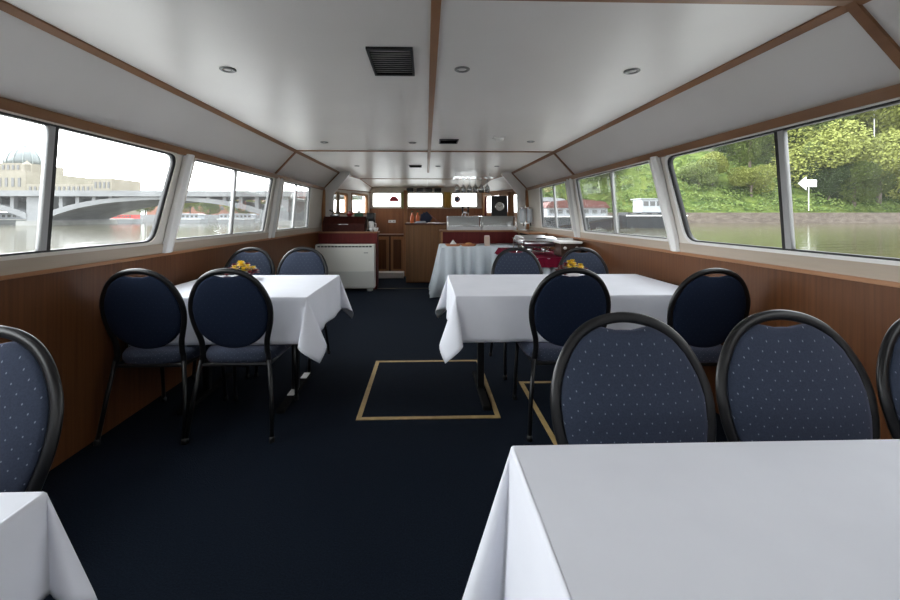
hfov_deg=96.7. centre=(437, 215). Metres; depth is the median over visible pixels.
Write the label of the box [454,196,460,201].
window sticker
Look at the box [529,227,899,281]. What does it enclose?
trim
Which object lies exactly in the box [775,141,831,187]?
broadleaf tree
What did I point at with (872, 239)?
river
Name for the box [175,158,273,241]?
window
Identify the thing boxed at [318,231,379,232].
countertop
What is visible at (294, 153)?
trim
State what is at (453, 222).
glass showcase
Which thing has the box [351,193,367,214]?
window
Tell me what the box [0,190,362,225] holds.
stone bridge
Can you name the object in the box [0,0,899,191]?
ceiling
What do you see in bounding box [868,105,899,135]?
broadleaf tree
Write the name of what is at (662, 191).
trim
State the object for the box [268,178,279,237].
trim
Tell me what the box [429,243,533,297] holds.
table skirt
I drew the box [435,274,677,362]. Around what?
tablecloth
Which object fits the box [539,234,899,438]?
wall
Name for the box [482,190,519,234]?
wall
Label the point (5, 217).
boat
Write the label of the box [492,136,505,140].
smoke detector
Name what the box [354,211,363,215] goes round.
tissue box
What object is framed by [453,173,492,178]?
glass rack
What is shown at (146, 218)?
wall
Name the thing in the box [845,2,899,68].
trim
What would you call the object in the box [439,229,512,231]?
countertop
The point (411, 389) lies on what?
floor hatch
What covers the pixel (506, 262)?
banquet chair
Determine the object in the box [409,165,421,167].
ceiling vent
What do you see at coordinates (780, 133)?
window
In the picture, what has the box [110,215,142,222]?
boat
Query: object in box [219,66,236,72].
recessed light
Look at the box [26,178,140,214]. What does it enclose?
building
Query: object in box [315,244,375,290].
heater
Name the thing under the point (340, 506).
floor
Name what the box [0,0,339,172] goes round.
trim
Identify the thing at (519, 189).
wall
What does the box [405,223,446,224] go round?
countertop
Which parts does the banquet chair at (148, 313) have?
leg, backrest, frame, seat frame, leg, seat, leg, leg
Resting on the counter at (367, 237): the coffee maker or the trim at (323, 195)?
the coffee maker
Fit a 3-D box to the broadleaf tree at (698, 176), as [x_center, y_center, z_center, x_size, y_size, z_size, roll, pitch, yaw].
[74.211,-11.692,113.816,10.706,9.203,10.198,0,0,26]
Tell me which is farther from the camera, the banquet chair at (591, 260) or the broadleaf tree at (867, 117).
the broadleaf tree at (867, 117)
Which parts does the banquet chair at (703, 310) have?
seat, frame, seat frame, backrest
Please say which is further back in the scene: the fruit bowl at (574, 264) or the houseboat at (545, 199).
the houseboat at (545, 199)
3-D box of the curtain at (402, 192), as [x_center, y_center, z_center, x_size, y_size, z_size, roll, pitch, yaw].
[-0.742,-0.345,8.880,0.128,0.370,0.045,0,0,-2]
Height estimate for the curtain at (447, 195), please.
0.350 m
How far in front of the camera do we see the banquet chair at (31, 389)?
0.96 m
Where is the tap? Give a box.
[462,206,468,215]
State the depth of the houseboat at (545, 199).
70.93 m
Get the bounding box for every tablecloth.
[0,492,97,599]
[128,275,352,362]
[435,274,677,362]
[462,439,899,599]
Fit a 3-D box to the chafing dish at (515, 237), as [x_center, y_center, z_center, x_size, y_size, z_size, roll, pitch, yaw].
[1.259,0.362,5.457,0.428,0.201,0.337,0,0,-2]
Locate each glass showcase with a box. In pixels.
[447,216,480,229]
[480,216,516,229]
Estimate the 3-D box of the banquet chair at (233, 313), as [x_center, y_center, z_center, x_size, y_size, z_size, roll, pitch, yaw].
[-1.131,0.748,2.387,0.486,0.944,0.559,0,0,-2]
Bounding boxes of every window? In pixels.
[0,109,178,260]
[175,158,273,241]
[276,180,310,231]
[334,193,347,213]
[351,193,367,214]
[371,192,401,207]
[407,192,443,207]
[451,192,477,207]
[484,193,499,214]
[539,181,572,230]
[575,160,667,240]
[665,97,899,265]
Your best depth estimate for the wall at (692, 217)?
103.33 m
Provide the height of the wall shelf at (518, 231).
0.225 m
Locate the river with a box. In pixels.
[0,222,899,257]
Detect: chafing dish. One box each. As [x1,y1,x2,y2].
[512,235,548,250]
[516,236,556,252]
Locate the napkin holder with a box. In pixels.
[484,235,489,245]
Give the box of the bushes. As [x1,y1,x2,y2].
[542,143,899,212]
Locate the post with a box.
[404,190,406,275]
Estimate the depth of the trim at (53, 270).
2.28 m
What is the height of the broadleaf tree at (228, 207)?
6.659 m
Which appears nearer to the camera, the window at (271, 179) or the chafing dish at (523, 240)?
the window at (271, 179)
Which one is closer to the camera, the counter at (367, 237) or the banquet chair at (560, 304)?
the banquet chair at (560, 304)
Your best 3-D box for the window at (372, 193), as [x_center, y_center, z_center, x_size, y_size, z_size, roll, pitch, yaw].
[-1.147,-0.360,8.970,0.680,0.360,0.070,0,0,-2]
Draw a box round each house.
[147,205,216,214]
[217,200,264,214]
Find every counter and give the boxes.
[318,231,379,288]
[439,229,517,242]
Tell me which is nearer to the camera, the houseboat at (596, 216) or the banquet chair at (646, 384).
the banquet chair at (646, 384)
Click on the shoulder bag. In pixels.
(426, 216)
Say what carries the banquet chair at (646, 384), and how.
on the floor
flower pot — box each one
[224,261,258,276]
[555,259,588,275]
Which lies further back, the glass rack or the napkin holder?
the glass rack
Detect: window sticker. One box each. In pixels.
[389,196,398,200]
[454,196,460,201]
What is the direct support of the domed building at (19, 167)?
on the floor
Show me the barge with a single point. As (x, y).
(646, 213)
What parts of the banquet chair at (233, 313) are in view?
leg, backrest, frame, leg, seat frame, seat, leg, leg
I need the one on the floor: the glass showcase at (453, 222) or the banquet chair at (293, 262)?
the banquet chair at (293, 262)
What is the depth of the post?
8.10 m
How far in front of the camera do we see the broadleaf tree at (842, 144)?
107.05 m
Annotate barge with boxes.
[617,198,687,227]
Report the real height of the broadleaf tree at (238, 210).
6.327 m
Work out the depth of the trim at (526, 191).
6.90 m
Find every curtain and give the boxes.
[336,192,339,213]
[402,192,403,208]
[444,192,450,207]
[485,197,486,215]
[508,192,513,218]
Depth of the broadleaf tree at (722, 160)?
111.48 m
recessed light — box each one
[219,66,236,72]
[454,66,469,72]
[623,68,640,74]
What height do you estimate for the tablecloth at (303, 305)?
0.368 m
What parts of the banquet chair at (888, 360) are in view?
backrest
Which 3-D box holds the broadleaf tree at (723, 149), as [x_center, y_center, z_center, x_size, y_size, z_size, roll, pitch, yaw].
[93.370,-26.845,124.429,15.734,23.536,19.541,0,0,1]
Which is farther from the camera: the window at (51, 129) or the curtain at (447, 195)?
the curtain at (447, 195)
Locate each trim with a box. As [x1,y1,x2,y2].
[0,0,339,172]
[0,97,324,189]
[0,227,321,275]
[0,231,318,280]
[162,154,194,252]
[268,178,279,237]
[274,151,296,173]
[297,150,552,152]
[322,190,324,222]
[338,189,370,192]
[377,288,428,288]
[427,0,440,172]
[495,0,852,5]
[511,0,871,173]
[525,190,528,228]
[526,83,899,190]
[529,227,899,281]
[547,233,899,287]
[553,153,573,174]
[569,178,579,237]
[650,156,679,251]
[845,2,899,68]
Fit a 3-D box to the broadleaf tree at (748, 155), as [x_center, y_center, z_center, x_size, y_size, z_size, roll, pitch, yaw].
[94.204,-24.553,119.331,14.277,23.008,14.988,0,0,17]
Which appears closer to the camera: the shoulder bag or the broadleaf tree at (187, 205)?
the shoulder bag
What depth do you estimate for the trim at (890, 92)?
2.01 m
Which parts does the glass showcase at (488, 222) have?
panel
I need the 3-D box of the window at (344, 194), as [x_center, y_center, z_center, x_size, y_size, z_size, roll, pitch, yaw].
[-1.867,-0.235,7.503,0.060,0.410,0.690,0,0,13]
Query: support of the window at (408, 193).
in the wall at (374, 189)
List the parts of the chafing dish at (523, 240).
lid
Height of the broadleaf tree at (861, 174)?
16.019 m
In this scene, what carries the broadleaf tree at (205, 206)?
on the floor
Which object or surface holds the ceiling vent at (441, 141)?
in the ceiling
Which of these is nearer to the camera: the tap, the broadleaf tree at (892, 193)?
the tap
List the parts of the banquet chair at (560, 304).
leg, leg, seat frame, seat, backrest, frame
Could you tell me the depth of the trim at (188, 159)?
2.82 m
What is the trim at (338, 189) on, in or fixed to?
attached to the wall at (340, 191)
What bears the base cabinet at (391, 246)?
on the floor
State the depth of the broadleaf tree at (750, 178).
109.45 m
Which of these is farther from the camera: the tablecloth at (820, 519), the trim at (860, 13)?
the trim at (860, 13)
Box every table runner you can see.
[495,248,506,254]
[532,247,561,266]
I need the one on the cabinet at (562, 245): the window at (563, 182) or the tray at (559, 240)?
the tray at (559, 240)
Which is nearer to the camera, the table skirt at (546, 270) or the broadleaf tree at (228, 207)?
the table skirt at (546, 270)
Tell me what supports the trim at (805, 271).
attached to the wall at (533, 195)
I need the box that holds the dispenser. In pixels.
[519,206,533,230]
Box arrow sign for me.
[798,177,816,210]
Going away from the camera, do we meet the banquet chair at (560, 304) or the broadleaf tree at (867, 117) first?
the banquet chair at (560, 304)
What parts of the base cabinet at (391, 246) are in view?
panel, door, panel, door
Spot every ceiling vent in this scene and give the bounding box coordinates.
[365,46,414,75]
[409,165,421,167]
[439,139,458,143]
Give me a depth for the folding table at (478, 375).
2.77 m
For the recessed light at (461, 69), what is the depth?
2.05 m
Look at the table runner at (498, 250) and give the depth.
5.71 m
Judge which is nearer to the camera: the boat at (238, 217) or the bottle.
the bottle
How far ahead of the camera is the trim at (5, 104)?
2.22 m
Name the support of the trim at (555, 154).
attached to the wall at (533, 195)
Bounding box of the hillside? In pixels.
[542,141,899,212]
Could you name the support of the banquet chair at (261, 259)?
on the floor
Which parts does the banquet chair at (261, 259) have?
leg, frame, backrest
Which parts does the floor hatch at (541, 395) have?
hatch panel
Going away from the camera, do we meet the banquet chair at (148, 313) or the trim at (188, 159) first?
the banquet chair at (148, 313)
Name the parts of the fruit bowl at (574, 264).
pot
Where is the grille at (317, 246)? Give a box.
[317,246,371,246]
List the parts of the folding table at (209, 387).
leg, label plate, leg, label plate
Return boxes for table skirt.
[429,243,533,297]
[496,247,557,273]
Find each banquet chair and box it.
[0,325,63,491]
[93,268,227,445]
[183,268,298,444]
[191,247,274,378]
[254,247,330,377]
[489,247,542,379]
[512,267,610,441]
[550,312,715,444]
[558,247,608,273]
[667,268,750,365]
[715,309,879,441]
[876,318,899,438]
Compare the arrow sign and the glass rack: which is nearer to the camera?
the glass rack
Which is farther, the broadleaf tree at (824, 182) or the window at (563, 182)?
the broadleaf tree at (824, 182)
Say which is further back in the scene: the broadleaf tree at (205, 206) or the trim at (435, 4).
the broadleaf tree at (205, 206)
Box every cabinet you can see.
[379,234,403,270]
[553,238,581,256]
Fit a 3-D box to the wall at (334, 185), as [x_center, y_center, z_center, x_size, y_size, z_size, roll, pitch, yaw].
[-1.780,-0.258,6.880,0.530,0.995,0.060,0,0,-2]
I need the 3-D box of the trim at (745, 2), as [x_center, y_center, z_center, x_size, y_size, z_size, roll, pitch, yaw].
[-0.040,-0.755,1.359,2.980,0.020,0.036,0,0,-2]
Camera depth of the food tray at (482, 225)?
7.08 m
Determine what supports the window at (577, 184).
in the wall at (533, 195)
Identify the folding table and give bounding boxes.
[177,344,310,414]
[472,342,490,410]
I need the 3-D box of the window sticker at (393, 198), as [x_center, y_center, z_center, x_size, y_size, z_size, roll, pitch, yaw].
[-0.986,-0.385,8.958,0.220,0.120,0.003,0,0,-2]
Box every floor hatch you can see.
[356,360,500,419]
[519,381,556,444]
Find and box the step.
[379,271,403,277]
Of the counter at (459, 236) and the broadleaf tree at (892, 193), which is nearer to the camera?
the counter at (459, 236)
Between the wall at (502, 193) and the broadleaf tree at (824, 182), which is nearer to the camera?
the wall at (502, 193)
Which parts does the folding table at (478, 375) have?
leg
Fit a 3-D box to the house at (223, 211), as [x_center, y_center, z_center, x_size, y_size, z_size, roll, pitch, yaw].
[-66.156,-3.680,139.099,16.800,6.800,10.800,0,0,-2]
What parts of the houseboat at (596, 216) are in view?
rub rail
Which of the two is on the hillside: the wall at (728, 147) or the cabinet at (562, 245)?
the wall at (728, 147)
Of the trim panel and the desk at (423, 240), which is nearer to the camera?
the desk at (423, 240)
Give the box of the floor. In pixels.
[41,276,727,599]
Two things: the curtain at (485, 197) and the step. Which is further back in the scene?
the curtain at (485, 197)
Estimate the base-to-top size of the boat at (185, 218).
2.800 m
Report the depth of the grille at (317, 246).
6.44 m
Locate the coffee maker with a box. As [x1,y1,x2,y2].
[367,213,375,230]
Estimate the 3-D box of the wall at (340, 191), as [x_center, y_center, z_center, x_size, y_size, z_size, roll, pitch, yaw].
[-1.771,0.340,7.926,0.040,1.760,2.117,0,0,13]
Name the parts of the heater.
panel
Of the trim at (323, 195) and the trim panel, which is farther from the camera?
the trim panel
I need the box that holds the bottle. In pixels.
[410,211,413,222]
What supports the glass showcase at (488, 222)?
on the counter at (459, 236)
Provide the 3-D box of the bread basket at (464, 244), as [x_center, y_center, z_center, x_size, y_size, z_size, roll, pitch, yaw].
[0.476,0.451,6.217,0.270,0.035,0.189,0,0,-2]
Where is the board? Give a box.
[491,196,506,215]
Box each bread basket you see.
[445,243,460,245]
[461,243,476,245]
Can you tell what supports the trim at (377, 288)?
on the floor
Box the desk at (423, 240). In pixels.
[405,223,446,282]
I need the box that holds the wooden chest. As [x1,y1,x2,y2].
[322,216,366,231]
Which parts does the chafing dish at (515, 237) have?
lid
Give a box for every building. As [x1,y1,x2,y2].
[0,145,92,211]
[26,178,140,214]
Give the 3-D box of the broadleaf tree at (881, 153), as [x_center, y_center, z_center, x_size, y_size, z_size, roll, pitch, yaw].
[119.865,-12.472,109.901,17.073,21.086,18.958,0,0,8]
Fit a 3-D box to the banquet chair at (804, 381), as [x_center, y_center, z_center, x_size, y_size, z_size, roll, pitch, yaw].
[1.013,0.748,0.911,0.486,0.944,0.559,0,0,-2]
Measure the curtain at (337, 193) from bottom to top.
0.440 m
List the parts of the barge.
rub rail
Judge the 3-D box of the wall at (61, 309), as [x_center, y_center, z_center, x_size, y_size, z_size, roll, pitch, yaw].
[-1.897,0.743,2.245,0.060,0.955,9.200,0,0,-2]
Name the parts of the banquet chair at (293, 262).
backrest, frame, leg, leg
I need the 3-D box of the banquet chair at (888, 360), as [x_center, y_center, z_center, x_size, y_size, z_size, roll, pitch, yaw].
[1.474,0.748,0.914,0.486,0.944,0.559,0,0,-2]
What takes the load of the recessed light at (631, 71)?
in the ceiling
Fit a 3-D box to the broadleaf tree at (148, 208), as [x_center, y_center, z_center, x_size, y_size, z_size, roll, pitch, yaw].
[-90.234,-3.562,123.637,7.397,7.476,7.351,0,0,29]
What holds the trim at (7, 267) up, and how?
attached to the wall at (315, 218)
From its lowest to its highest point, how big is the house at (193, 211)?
8.000 m
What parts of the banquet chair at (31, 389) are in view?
backrest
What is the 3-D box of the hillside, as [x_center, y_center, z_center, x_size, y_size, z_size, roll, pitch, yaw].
[196.149,-22.773,162.390,346.950,43.985,110.000,0,0,-2]
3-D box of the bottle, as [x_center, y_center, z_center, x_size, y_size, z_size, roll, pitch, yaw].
[-0.482,0.017,7.469,0.072,0.226,0.072,0,0,-2]
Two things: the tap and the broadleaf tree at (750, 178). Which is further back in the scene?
the broadleaf tree at (750, 178)
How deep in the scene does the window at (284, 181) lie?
5.43 m
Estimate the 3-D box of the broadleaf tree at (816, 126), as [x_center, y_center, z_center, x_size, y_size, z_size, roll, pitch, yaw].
[108.829,-24.267,118.620,20.548,28.834,20.418,0,0,11]
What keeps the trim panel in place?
attached to the wall at (374, 189)
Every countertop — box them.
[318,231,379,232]
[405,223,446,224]
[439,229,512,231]
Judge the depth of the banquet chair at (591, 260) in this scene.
3.49 m
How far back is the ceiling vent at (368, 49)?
1.92 m
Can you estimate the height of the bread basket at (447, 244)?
0.035 m
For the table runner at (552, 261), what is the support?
on the table skirt at (546, 270)
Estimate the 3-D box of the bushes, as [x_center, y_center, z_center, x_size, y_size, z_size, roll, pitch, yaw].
[102.738,-14.929,123.056,153.107,28.326,37.734,0,0,-2]
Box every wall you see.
[0,233,317,469]
[140,215,262,221]
[150,154,322,244]
[321,172,349,226]
[336,190,369,229]
[370,187,481,207]
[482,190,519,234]
[501,172,529,229]
[528,156,690,243]
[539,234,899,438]
[607,213,899,222]
[648,147,734,163]
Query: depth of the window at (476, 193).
8.99 m
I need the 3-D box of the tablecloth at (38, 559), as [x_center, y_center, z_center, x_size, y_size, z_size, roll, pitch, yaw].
[-1.164,0.587,0.241,1.153,0.232,1.002,0,0,-2]
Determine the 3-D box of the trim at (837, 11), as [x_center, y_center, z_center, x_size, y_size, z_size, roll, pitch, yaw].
[1.426,-0.747,2.343,0.034,0.036,9.200,0,0,-2]
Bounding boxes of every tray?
[448,225,478,226]
[482,225,513,226]
[553,238,581,243]
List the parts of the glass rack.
plate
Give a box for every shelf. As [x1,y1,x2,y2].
[513,230,546,246]
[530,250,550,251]
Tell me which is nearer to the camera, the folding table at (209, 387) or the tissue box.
the folding table at (209, 387)
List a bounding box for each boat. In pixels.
[0,212,25,223]
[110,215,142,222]
[180,213,207,222]
[217,213,259,222]
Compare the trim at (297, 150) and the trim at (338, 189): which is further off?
the trim at (338, 189)
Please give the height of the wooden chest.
0.250 m
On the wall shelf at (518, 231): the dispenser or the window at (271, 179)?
the dispenser
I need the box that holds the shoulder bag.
[420,212,437,222]
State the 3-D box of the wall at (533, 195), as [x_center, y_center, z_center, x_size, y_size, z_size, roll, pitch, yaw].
[1.723,-0.117,2.352,0.086,0.765,9.200,0,0,-2]
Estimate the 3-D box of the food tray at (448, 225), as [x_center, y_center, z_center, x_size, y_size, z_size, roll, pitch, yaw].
[0.453,0.178,7.072,0.525,0.017,0.210,0,0,-2]
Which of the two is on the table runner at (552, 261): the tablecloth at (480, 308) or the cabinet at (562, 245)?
the cabinet at (562, 245)
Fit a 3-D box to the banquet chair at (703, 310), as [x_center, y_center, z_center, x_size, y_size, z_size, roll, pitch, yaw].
[1.470,0.748,2.395,0.486,0.944,0.559,0,0,-2]
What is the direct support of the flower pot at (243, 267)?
on the tablecloth at (303, 305)
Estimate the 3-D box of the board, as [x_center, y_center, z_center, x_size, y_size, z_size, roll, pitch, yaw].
[1.140,-0.065,7.422,0.300,0.620,0.050,0,0,-2]
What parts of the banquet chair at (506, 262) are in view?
leg, leg, backrest, frame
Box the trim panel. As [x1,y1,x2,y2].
[369,208,481,233]
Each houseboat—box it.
[543,197,564,202]
[543,199,612,227]
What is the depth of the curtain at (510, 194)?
7.35 m
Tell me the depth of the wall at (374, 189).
8.98 m
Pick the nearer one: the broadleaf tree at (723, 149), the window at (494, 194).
the window at (494, 194)
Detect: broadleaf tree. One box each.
[137,206,155,214]
[182,203,200,213]
[194,202,220,214]
[222,200,237,213]
[237,200,256,213]
[678,158,719,187]
[695,151,729,185]
[714,141,748,161]
[725,134,774,167]
[726,164,776,196]
[766,115,858,156]
[768,119,872,190]
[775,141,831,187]
[794,159,854,200]
[816,158,897,206]
[824,104,899,137]
[846,130,899,203]
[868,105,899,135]
[871,128,899,199]
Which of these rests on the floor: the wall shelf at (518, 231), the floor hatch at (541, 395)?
the floor hatch at (541, 395)
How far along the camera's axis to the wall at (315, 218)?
4.60 m

